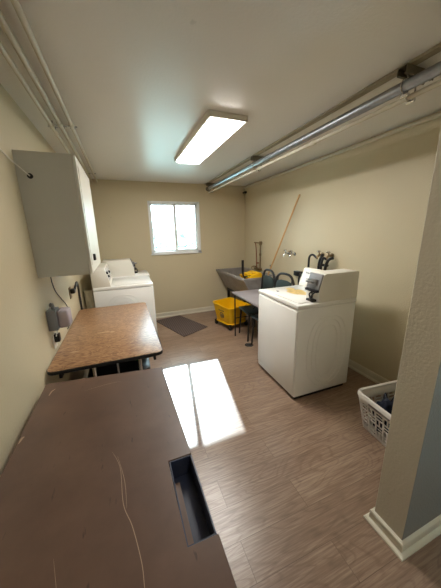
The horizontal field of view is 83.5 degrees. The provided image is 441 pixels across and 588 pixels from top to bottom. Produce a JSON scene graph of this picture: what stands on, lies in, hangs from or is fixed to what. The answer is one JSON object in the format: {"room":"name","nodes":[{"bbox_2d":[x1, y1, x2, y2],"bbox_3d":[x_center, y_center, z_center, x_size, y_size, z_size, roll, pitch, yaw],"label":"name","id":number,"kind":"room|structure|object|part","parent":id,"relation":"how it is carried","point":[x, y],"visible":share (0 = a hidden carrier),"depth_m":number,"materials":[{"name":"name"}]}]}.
{"room":"laundry","nodes":[
{"label":"laundry","id":0,"kind":"room"},
{"bbox_2d":[0,83,92,475],"bbox_3d":[-1.188,0.051,1.440,0.100,2.490,6.250,-7,15,-20],"label":"wall","id":1,"kind":"structure","parent":0,"point":[27,350],"depth_m":1.42,"materials":[{"name":"beige paint"}]},
{"bbox_2d":[0,148,29,175],"bbox_3d":[-0.959,-0.680,0.771,0.060,0.262,1.593,-6,15,-18],"label":"cable","id":2,"kind":"object","parent":1,"relation":"attached to","point":[0,148],"visible":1,"depth_m":1.42,"materials":[{"name":"beige plastic"}]},
{"bbox_2d":[11,149,100,277],"bbox_3d":[-1.231,-0.597,2.007,0.357,0.788,0.808,-7,15,-20],"label":"upper cabinet","id":3,"kind":"object","parent":1,"relation":"attached to","point":[56,196],"visible":1,"depth_m":1.65,"materials":[{"name":"beige paint"}]},
{"bbox_2d":[50,277,68,328],"bbox_3d":[-1.411,0.052,2.202,0.008,0.563,0.459,-7,15,-20],"label":"cable","id":4,"kind":"object","parent":3,"relation":"hanging from","point":[50,277],"visible":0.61,"depth_m":2.05,"materials":[{"name":"grey plastic"}]},
{"bbox_3d":[-1.094,-0.615,2.062,0.019,0.782,0.794,-7,15,-20],"label":"door","id":5,"kind":"part","parent":3,"relation":"part of","materials":[{"name":"paint"}]},
{"bbox_3d":[-1.084,-0.616,2.066,0.003,0.668,0.700,-7,15,-20],"label":"door panel","id":6,"kind":"part","parent":3,"relation":"part of","materials":[{"name":"paint"}]},
{"bbox_2d":[52,332,60,348],"bbox_3d":[-1.245,0.353,1.888,0.040,0.115,0.080,-7,15,-20],"label":"wall outlet","id":7,"kind":"object","parent":1,"relation":"attached to","point":[58,338],"visible":0.98,"depth_m":1.86,"materials":[{"name":"beige plastic"}]},
{"bbox_3d":[-1.261,0.354,1.882,0.006,0.115,0.080,-7,15,-20],"label":"plate","id":8,"kind":"part","parent":7,"relation":"part of","materials":[{"name":"beige plastic"}]},
{"bbox_2d":[45,303,72,336],"bbox_3d":[-1.199,0.190,1.851,0.135,0.272,0.130,-7,15,-20],"label":"outlet box","id":9,"kind":"object","parent":1,"relation":"attached to","point":[57,318],"visible":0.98,"depth_m":1.80,"materials":[{"name":"grey plastic"}]},
{"bbox_2d":[68,281,82,309],"bbox_3d":[-1.602,0.342,2.870,0.062,1.010,0.512,-7,15,-20],"label":"wall outlet","id":10,"kind":"object","parent":1,"relation":"attached to","point":[73,290],"visible":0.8,"depth_m":2.65,"materials":[{"name":"black plastic"}]},
{"bbox_3d":[-1.606,0.337,2.891,0.038,1.010,0.468,-8,15,-23],"label":"cord","id":11,"kind":"part","parent":10,"relation":"part of","materials":[{"name":"black plastic"}]},
{"bbox_2d":[83,369,88,378],"bbox_3d":[-1.098,1.209,1.747,0.028,0.092,6.030,-7,15,-20],"label":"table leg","id":12,"kind":"structure","parent":1,"relation":"attached to","point":[86,370],"depth_m":2.85,"materials":[{"name":"beige paint"}]},
{"bbox_2d":[89,179,244,312],"bbox_3d":[-0.882,-0.794,4.762,2.970,2.490,0.090,-7,15,-20],"label":"wall","id":13,"kind":"structure","parent":0,"point":[191,280],"depth_m":4.75,"materials":[{"name":"beige paint"}]},
{"bbox_2d":[147,201,201,254],"bbox_3d":[-0.850,-1.235,4.651,0.974,0.952,0.120,-7,15,-20],"label":"window","id":14,"kind":"structure","parent":13,"relation":"in","point":[197,249],"depth_m":4.65,"materials":[{"name":"white plastic"}]},
{"bbox_3d":[-1.056,-1.230,4.603,0.460,0.860,0.022,-7,15,-20],"label":"sash","id":15,"kind":"part","parent":14,"relation":"part of","materials":[{"name":"white plastic"}]},
{"bbox_3d":[-0.823,-0.775,4.724,0.974,0.022,0.030,-7,15,-20],"label":"sill","id":16,"kind":"part","parent":14,"relation":"part of","materials":[{"name":"white plastic"}]},
{"bbox_3d":[-0.665,-1.268,4.721,0.440,0.860,0.022,-7,15,-20],"label":"sash","id":17,"kind":"part","parent":14,"relation":"part of","materials":[{"name":"white plastic"}]},
{"bbox_2d":[156,306,214,317],"bbox_3d":[-0.847,0.383,4.997,2.940,0.092,0.028,-7,15,-20],"label":"baseboard","id":18,"kind":"structure","parent":13,"relation":"attached to","point":[210,308],"depth_m":5.04,"materials":[{"name":"beige paint"}]},
{"bbox_2d":[0,0,440,185],"bbox_3d":[0.211,-1.372,1.658,3.170,0.100,6.250,-7,15,-20],"label":"ceiling","id":19,"kind":"structure","parent":0,"point":[135,79],"depth_m":1.38,"materials":[{"name":"paint"}]},
{"bbox_2d":[0,41,70,153],"bbox_3d":[-1.026,-1.144,1.220,0.068,0.073,6.060,-7,15,-20],"label":"conduit","id":20,"kind":"object","parent":19,"relation":"attached to","point":[3,51],"visible":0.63,"depth_m":1.42,"materials":[{"name":"beige"}]},
{"bbox_2d":[0,9,92,182],"bbox_3d":[-0.971,-1.155,1.240,0.078,0.063,6.060,-7,15,-20],"label":"conduit","id":21,"kind":"object","parent":19,"relation":"attached to","point":[4,24],"visible":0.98,"depth_m":1.32,"materials":[{"name":"beige"}]},
{"bbox_2d":[10,0,97,182],"bbox_3d":[-0.899,-1.167,1.266,0.068,0.056,6.060,-7,15,-20],"label":"conduit","id":22,"kind":"object","parent":19,"relation":"attached to","point":[15,3],"visible":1,"depth_m":1.24,"materials":[{"name":"beige"}]},
{"bbox_2d":[174,110,247,163],"bbox_3d":[-0.171,-1.484,2.452,0.325,0.054,1.285,-7,15,-20],"label":"ceiling light","id":23,"kind":"object","parent":19,"relation":"attached to","point":[215,128],"visible":1,"depth_m":2.16,"materials":[{"name":"beige plastic"}]},
{"bbox_2d":[251,155,269,171],"bbox_3d":[0.475,-1.557,2.963,0.230,0.161,0.052,-7,15,-20],"label":"hanger","id":24,"kind":"object","parent":19,"relation":"attached to","point":[253,158],"visible":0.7,"depth_m":2.92,"materials":[{"name":"brown paint"}]},
{"bbox_2d":[205,42,440,184],"bbox_3d":[0.823,-1.384,1.885,0.050,0.016,6.020,-7,15,-20],"label":"strip","id":25,"kind":"object","parent":19,"relation":"attached to","point":[436,49],"visible":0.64,"depth_m":1.71,"materials":[{"name":"beige"}]},
{"bbox_3d":[-0.145,-1.930,4.501,0.230,0.161,0.052,-7,15,-20],"label":"hanger","id":26,"kind":"object","parent":25,"relation":"hanging from","visible":0},
{"bbox_2d":[206,61,440,190],"bbox_3d":[0.841,-1.279,1.863,0.076,0.076,5.920,-7,15,-20],"label":"pipe","id":27,"kind":"object","parent":26,"relation":"hanging from","point":[433,71],"visible":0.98,"depth_m":1.67,"materials":[{"name":"silver metal"}]},
{"bbox_2d":[208,79,440,192],"bbox_3d":[0.868,-1.239,1.905,0.039,0.039,5.960,-7,15,-20],"label":"conduit","id":28,"kind":"object","parent":26,"relation":"hanging from","point":[436,84],"visible":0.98,"depth_m":1.73,"materials":[{"name":"beige"}]},
{"bbox_2d":[397,63,433,104],"bbox_3d":[1.102,-1.179,1.406,0.230,0.161,0.052,-7,15,-20],"label":"hanger","id":29,"kind":"object","parent":19,"relation":"hanging from","point":[408,70],"visible":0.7,"depth_m":1.37,"materials":[{"name":"brown paint"}]},
{"bbox_2d":[149,310,440,587],"bbox_3d":[0.270,1.138,2.292,3.170,0.100,6.250,-7,15,-20],"label":"floor","id":30,"kind":"structure","parent":0,"point":[289,484],"depth_m":1.73,"materials":[{"name":"plastic"}]},
{"bbox_2d":[84,290,94,308],"bbox_3d":[-1.746,0.392,3.392,0.111,0.900,0.111,-7,15,-20],"label":"duct","id":31,"kind":"object","parent":30,"relation":"on","point":[89,297],"visible":0.26,"depth_m":3.27,"materials":[{"name":"beige"}]},
{"bbox_2d":[47,302,162,377],"bbox_3d":[-1.040,0.676,2.483,0.755,0.762,1.485,-7,15,-20],"label":"folding table","id":32,"kind":"object","parent":30,"relation":"on","point":[100,336],"visible":0.95,"depth_m":2.06,"materials":[{"name":"brown wood"}]},
{"bbox_3d":[-0.944,0.829,1.921,0.025,0.735,0.025,-7,15,-20],"label":"leg","id":33,"kind":"part","parent":32,"relation":"part of","materials":[{"name":"silver metal"}]},
{"bbox_3d":[-0.636,0.793,2.036,0.025,0.735,0.025,-7,15,-20],"label":"leg","id":34,"kind":"part","parent":32,"relation":"part of","materials":[{"name":"silver metal"}]},
{"bbox_2d":[0,367,236,587],"bbox_3d":[-0.410,1.050,0.946,0.695,0.760,1.650,-7,15,-20],"label":"work table","id":35,"kind":"object","parent":30,"relation":"on","point":[100,487],"visible":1,"depth_m":0.84,"materials":[{"name":"brown laminate"}]},
{"bbox_2d":[169,455,216,546],"bbox_3d":[-0.104,0.723,0.855,0.089,0.089,0.291,-7,15,-20],"label":"tray","id":36,"kind":"object","parent":35,"relation":"on","point":[195,524],"depth_m":0.86,"materials":[{"name":"blue paint"}]},
{"bbox_2d":[88,357,150,377],"bbox_3d":[-1.010,0.818,2.555,0.520,0.450,0.800,-7,15,-20],"label":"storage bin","id":37,"kind":"object","parent":30,"relation":"on","point":[129,366],"visible":0.12,"depth_m":2.23,"materials":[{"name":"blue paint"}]},
{"bbox_2d":[90,263,157,334],"bbox_3d":[-1.394,0.157,3.665,0.754,1.205,0.689,-7,15,-20],"label":"dryer","id":38,"kind":"object","parent":30,"relation":"on","point":[107,290],"visible":0.48,"depth_m":3.31,"materials":[{"name":"white metal"}]},
{"bbox_3d":[-1.579,-0.302,3.479,0.042,0.171,0.560,-7,15,-20],"label":"control panel","id":39,"kind":"part","parent":38,"relation":"part of","materials":[{"name":"white metal"}]},
{"bbox_3d":[-1.304,-0.201,3.614,0.455,0.007,0.570,-7,15,-20],"label":"lid","id":40,"kind":"part","parent":38,"relation":"part of","materials":[{"name":"white metal"}]},
{"bbox_3d":[-1.044,0.217,3.821,0.008,0.797,0.656,-7,15,-20],"label":"panel","id":41,"kind":"part","parent":38,"relation":"part of","materials":[{"name":"white metal"}]},
{"bbox_2d":[102,258,149,277],"bbox_3d":[-1.568,0.003,4.254,0.684,1.225,0.569,-7,15,-20],"label":"washing machine","id":42,"kind":"object","parent":30,"relation":"on","point":[124,267],"visible":0.29,"depth_m":3.88,"materials":[{"name":"white metal"}]},
{"bbox_3d":[-1.518,-0.356,4.187,0.470,0.007,0.450,-7,15,-20],"label":"lid","id":43,"kind":"part","parent":42,"relation":"part of","materials":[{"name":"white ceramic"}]},
{"bbox_2d":[157,315,207,336],"bbox_3d":[-0.706,0.550,4.491,0.537,0.009,1.000,-13,18,-39],"label":"floor mat","id":44,"kind":"object","parent":30,"relation":"on","point":[181,325],"visible":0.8,"depth_m":4.43,"materials":[{"name":"fabric"}]},
{"bbox_2d":[213,297,250,329],"bbox_3d":[0.201,0.339,4.402,0.508,0.420,0.540,-11,17,-35],"label":"bucket","id":45,"kind":"object","parent":30,"relation":"on","point":[224,308],"visible":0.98,"depth_m":4.29,"materials":[{"name":"yellow plastic"}]},
{"bbox_2d":[231,289,259,335],"bbox_3d":[0.564,0.391,3.582,0.450,0.704,0.980,-7,15,-20],"label":"table","id":46,"kind":"object","parent":30,"relation":"on","point":[251,297],"visible":0.4,"depth_m":3.72,"materials":[{"name":"grey laminate"}]},
{"bbox_3d":[0.229,0.349,3.868,0.021,0.660,0.021,-7,15,-20],"label":"leg","id":47,"kind":"part","parent":46,"relation":"part of","materials":[{"name":"black metal"}]},
{"bbox_2d":[216,267,276,326],"bbox_3d":[0.457,0.018,4.720,0.665,0.875,1.280,-7,15,-20],"label":"tub","id":48,"kind":"object","parent":30,"relation":"on","point":[231,278],"visible":0.28,"depth_m":4.54,"materials":[{"name":"grey plastic"}]},
{"bbox_2d":[216,267,276,290],"bbox_3d":[0.447,-0.223,4.657,0.655,0.375,1.280,-7,15,-20],"label":"basin","id":49,"kind":"object","parent":48,"relation":"in","point":[231,278],"depth_m":4.52,"materials":[{"name":"grey plastic"}]},
{"bbox_2d":[240,260,261,278],"bbox_3d":[0.467,-0.357,4.202,0.384,0.485,0.340,-7,15,-20],"label":"mop wringer","id":50,"kind":"object","parent":48,"relation":"in","point":[250,274],"visible":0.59,"depth_m":4.12,"materials":[{"name":"yellow plastic"}]},
{"bbox_3d":[0.423,-0.375,4.049,0.211,0.373,0.060,-12,17,-35],"label":"lever","id":51,"kind":"part","parent":50,"relation":"part of","materials":[{"name":"black metal"}]},
{"bbox_3d":[0.507,-0.266,4.256,0.136,0.200,0.250,-7,15,-20],"label":"press plate","id":52,"kind":"part","parent":50,"relation":"part of","materials":[{"name":"yellow plastic"}]},
{"bbox_2d":[267,194,299,275],"bbox_3d":[0.917,-0.736,3.996,0.214,1.540,0.835,-14,19,-41],"label":"mop","id":53,"kind":"object","parent":48,"relation":"on","point":[299,194],"visible":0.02,"depth_m":3.76,"materials":[{"name":"wood"},{"name":"cotton"}]},
{"bbox_2d":[239,269,275,341],"bbox_3d":[0.554,0.149,3.830,0.451,1.056,0.445,-6,15,-17],"label":"plastic chair","id":54,"kind":"object","parent":30,"relation":"on","point":[267,281],"visible":0.7,"depth_m":3.79,"materials":[{"name":"black"}]},
{"bbox_3d":[0.324,0.431,4.005,0.060,0.432,0.030,1,14,10],"label":"leg","id":55,"kind":"part","parent":54,"relation":"part of","materials":[{"name":"black plastic"}]},
{"bbox_3d":[0.421,0.506,3.699,0.060,0.432,0.031,-10,17,-32],"label":"leg","id":56,"kind":"part","parent":54,"relation":"part of","materials":[{"name":"black plastic"}]},
{"bbox_3d":[0.533,0.239,3.846,0.400,0.032,0.380,-6,15,-17],"label":"seat","id":57,"kind":"part","parent":54,"relation":"part of","materials":[{"name":"grey plastic"}]},
{"bbox_3d":[0.735,-0.120,3.823,0.014,0.330,0.336,-6,15,-17],"label":"backrest","id":58,"kind":"part","parent":54,"relation":"part of","materials":[{"name":"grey plastic"}]},
{"bbox_3d":[0.728,-0.071,3.833,0.076,0.638,0.445,-6,15,-17],"label":"frame","id":59,"kind":"part","parent":54,"relation":"part of","materials":[{"name":"black plastic"}]},
{"bbox_2d":[251,272,294,344],"bbox_3d":[0.713,0.244,3.436,0.451,1.056,0.445,-8,16,-25],"label":"plastic chair","id":60,"kind":"object","parent":30,"relation":"on","point":[278,283],"visible":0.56,"depth_m":3.48,"materials":[{"name":"black plastic"}]},
{"bbox_3d":[0.470,0.537,3.573,0.060,0.432,0.030,-1,14,1],"label":"leg","id":61,"kind":"part","parent":60,"relation":"part of","materials":[{"name":"black plastic"}]},
{"bbox_3d":[0.694,0.335,3.448,0.400,0.032,0.380,-8,16,-25],"label":"seat","id":62,"kind":"part","parent":60,"relation":"part of","materials":[{"name":"grey plastic"}]},
{"bbox_3d":[0.883,-0.031,3.456,0.014,0.330,0.336,-8,16,-25],"label":"backrest","id":63,"kind":"part","parent":60,"relation":"part of","materials":[{"name":"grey plastic"}]},
{"bbox_3d":[0.876,0.018,3.464,0.076,0.638,0.445,-8,16,-25],"label":"frame","id":64,"kind":"part","parent":60,"relation":"part of","materials":[{"name":"black plastic"}]},
{"bbox_2d":[258,267,358,398],"bbox_3d":[0.884,0.336,2.694,0.684,1.232,0.724,-6,15,-19],"label":"washing machine","id":65,"kind":"object","parent":30,"relation":"on","point":[305,328],"visible":1,"depth_m":2.40,"materials":[{"name":"white metal"}]},
{"bbox_3d":[0.569,0.478,2.608,0.008,0.812,0.691,-6,15,-19],"label":"panel","id":66,"kind":"part","parent":65,"relation":"part of","materials":[{"name":"white metal"}]},
{"bbox_3d":[0.816,-0.006,2.585,0.470,0.007,0.605,-6,15,-19],"label":"lid","id":67,"kind":"part","parent":65,"relation":"part of","materials":[{"name":"white metal"}]},
{"bbox_3d":[1.073,-0.169,2.734,0.054,0.138,0.481,-6,15,-19],"label":"control panel","id":68,"kind":"part","parent":65,"relation":"part of","materials":[{"name":"white metal"}]},
{"bbox_3d":[0.876,-0.119,2.287,0.060,0.139,0.164,-6,15,-19],"label":"coin plate","id":69,"kind":"part","parent":65,"relation":"part of","materials":[{"name":"grey metal"}]},
{"bbox_2d":[358,380,396,446],"bbox_3d":[1.458,0.971,1.950,0.608,0.339,0.448,-5,15,-15],"label":"laundry basket","id":70,"kind":"object","parent":30,"relation":"on","point":[364,393],"visible":0.39,"depth_m":2.00,"materials":[{"name":"white plastic"}]},
{"bbox_3d":[1.189,0.867,1.849,0.024,0.051,0.180,-5,15,-15],"label":"handle","id":71,"kind":"part","parent":70,"relation":"part of","materials":[{"name":"grey plastic"}]},
{"bbox_2d":[372,392,393,433],"bbox_3d":[1.332,0.960,1.973,0.215,0.304,0.205,1,14,10],"label":"garment","id":72,"kind":"object","parent":70,"relation":"in","point":[386,404],"visible":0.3,"depth_m":1.93,"materials":[{"name":"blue fabric"}]},
{"bbox_2d":[245,111,440,380],"bbox_3d":[1.670,-0.285,2.510,0.100,2.490,6.250,-7,15,-20],"label":"wall","id":73,"kind":"structure","parent":0,"point":[365,205],"depth_m":2.65,"materials":[{"name":"beige paint"}]},
{"bbox_2d":[251,241,261,270],"bbox_3d":[0.657,-0.715,4.644,0.205,0.535,0.200,-7,15,-20],"label":"faucet","id":74,"kind":"object","parent":73,"relation":"attached to","point":[259,242],"visible":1,"depth_m":4.64,"materials":[{"name":"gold metal"}]},
{"bbox_2d":[293,270,302,284],"bbox_3d":[1.141,-0.051,3.588,0.123,0.536,0.396,0,14,7],"label":"junction box","id":75,"kind":"object","parent":73,"relation":"attached to","point":[296,273],"visible":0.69,"depth_m":3.59,"materials":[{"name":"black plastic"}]},
{"bbox_2d":[307,250,324,266],"bbox_3d":[1.262,-0.157,3.333,0.115,0.866,0.207,-7,15,-20],"label":"bib","id":76,"kind":"object","parent":73,"relation":"attached to","point":[319,251],"visible":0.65,"depth_m":3.21,"materials":[{"name":"gold metal"}]},
{"bbox_2d":[317,251,333,269],"bbox_3d":[1.323,-0.208,3.121,0.136,0.665,0.207,-7,15,-20],"label":"bib","id":77,"kind":"object","parent":73,"relation":"attached to","point":[320,264],"visible":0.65,"depth_m":3.04,"materials":[{"name":"gold metal"}]},
{"bbox_2d":[243,112,440,188],"bbox_3d":[1.206,-1.665,3.085,0.030,0.030,4.084,-7,15,-20],"label":"conduit","id":78,"kind":"object","parent":73,"relation":"attached to","point":[435,116],"visible":1,"depth_m":2.49,"materials":[{"name":"beige"}]},
{"bbox_2d":[348,359,393,392],"bbox_3d":[1.275,0.666,3.679,0.028,0.092,4.084,-7,15,-20],"label":"baseboard","id":79,"kind":"structure","parent":73,"relation":"attached to","point":[362,370],"depth_m":2.77,"materials":[{"name":"beige paint"}]},
{"bbox_2d":[375,129,440,539],"bbox_3d":[1.451,0.036,1.257,1.250,2.490,0.151,-7,15,-20],"label":"wall partition","id":80,"kind":"structure","parent":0,"point":[409,491],"depth_m":1.13,"materials":[{"name":"paint"}]},
{"bbox_2d":[363,507,440,561],"bbox_3d":[1.463,1.208,1.546,1.284,0.075,0.218,-7,15,-20],"label":"baseboard","id":81,"kind":"structure","parent":80,"relation":"attached to","point":[403,549],"depth_m":1.30,"materials":[{"name":"beige paint"}]},
{"label":"outside","id":82,"kind":"structure","parent":0,"visible":0},
{"bbox_2d":[155,238,195,249],"bbox_3d":[-5.831,-4.381,21.380,55.000,0.100,35.130,-7,15,-20],"label":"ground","id":83,"kind":"structure","parent":82,"point":[185,247],"depth_m":13.18,"materials":[{"name":"white"}]},
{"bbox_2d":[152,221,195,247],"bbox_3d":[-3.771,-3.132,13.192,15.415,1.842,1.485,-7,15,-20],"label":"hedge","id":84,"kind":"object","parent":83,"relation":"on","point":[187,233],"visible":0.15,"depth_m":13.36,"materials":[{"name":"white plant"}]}
]}

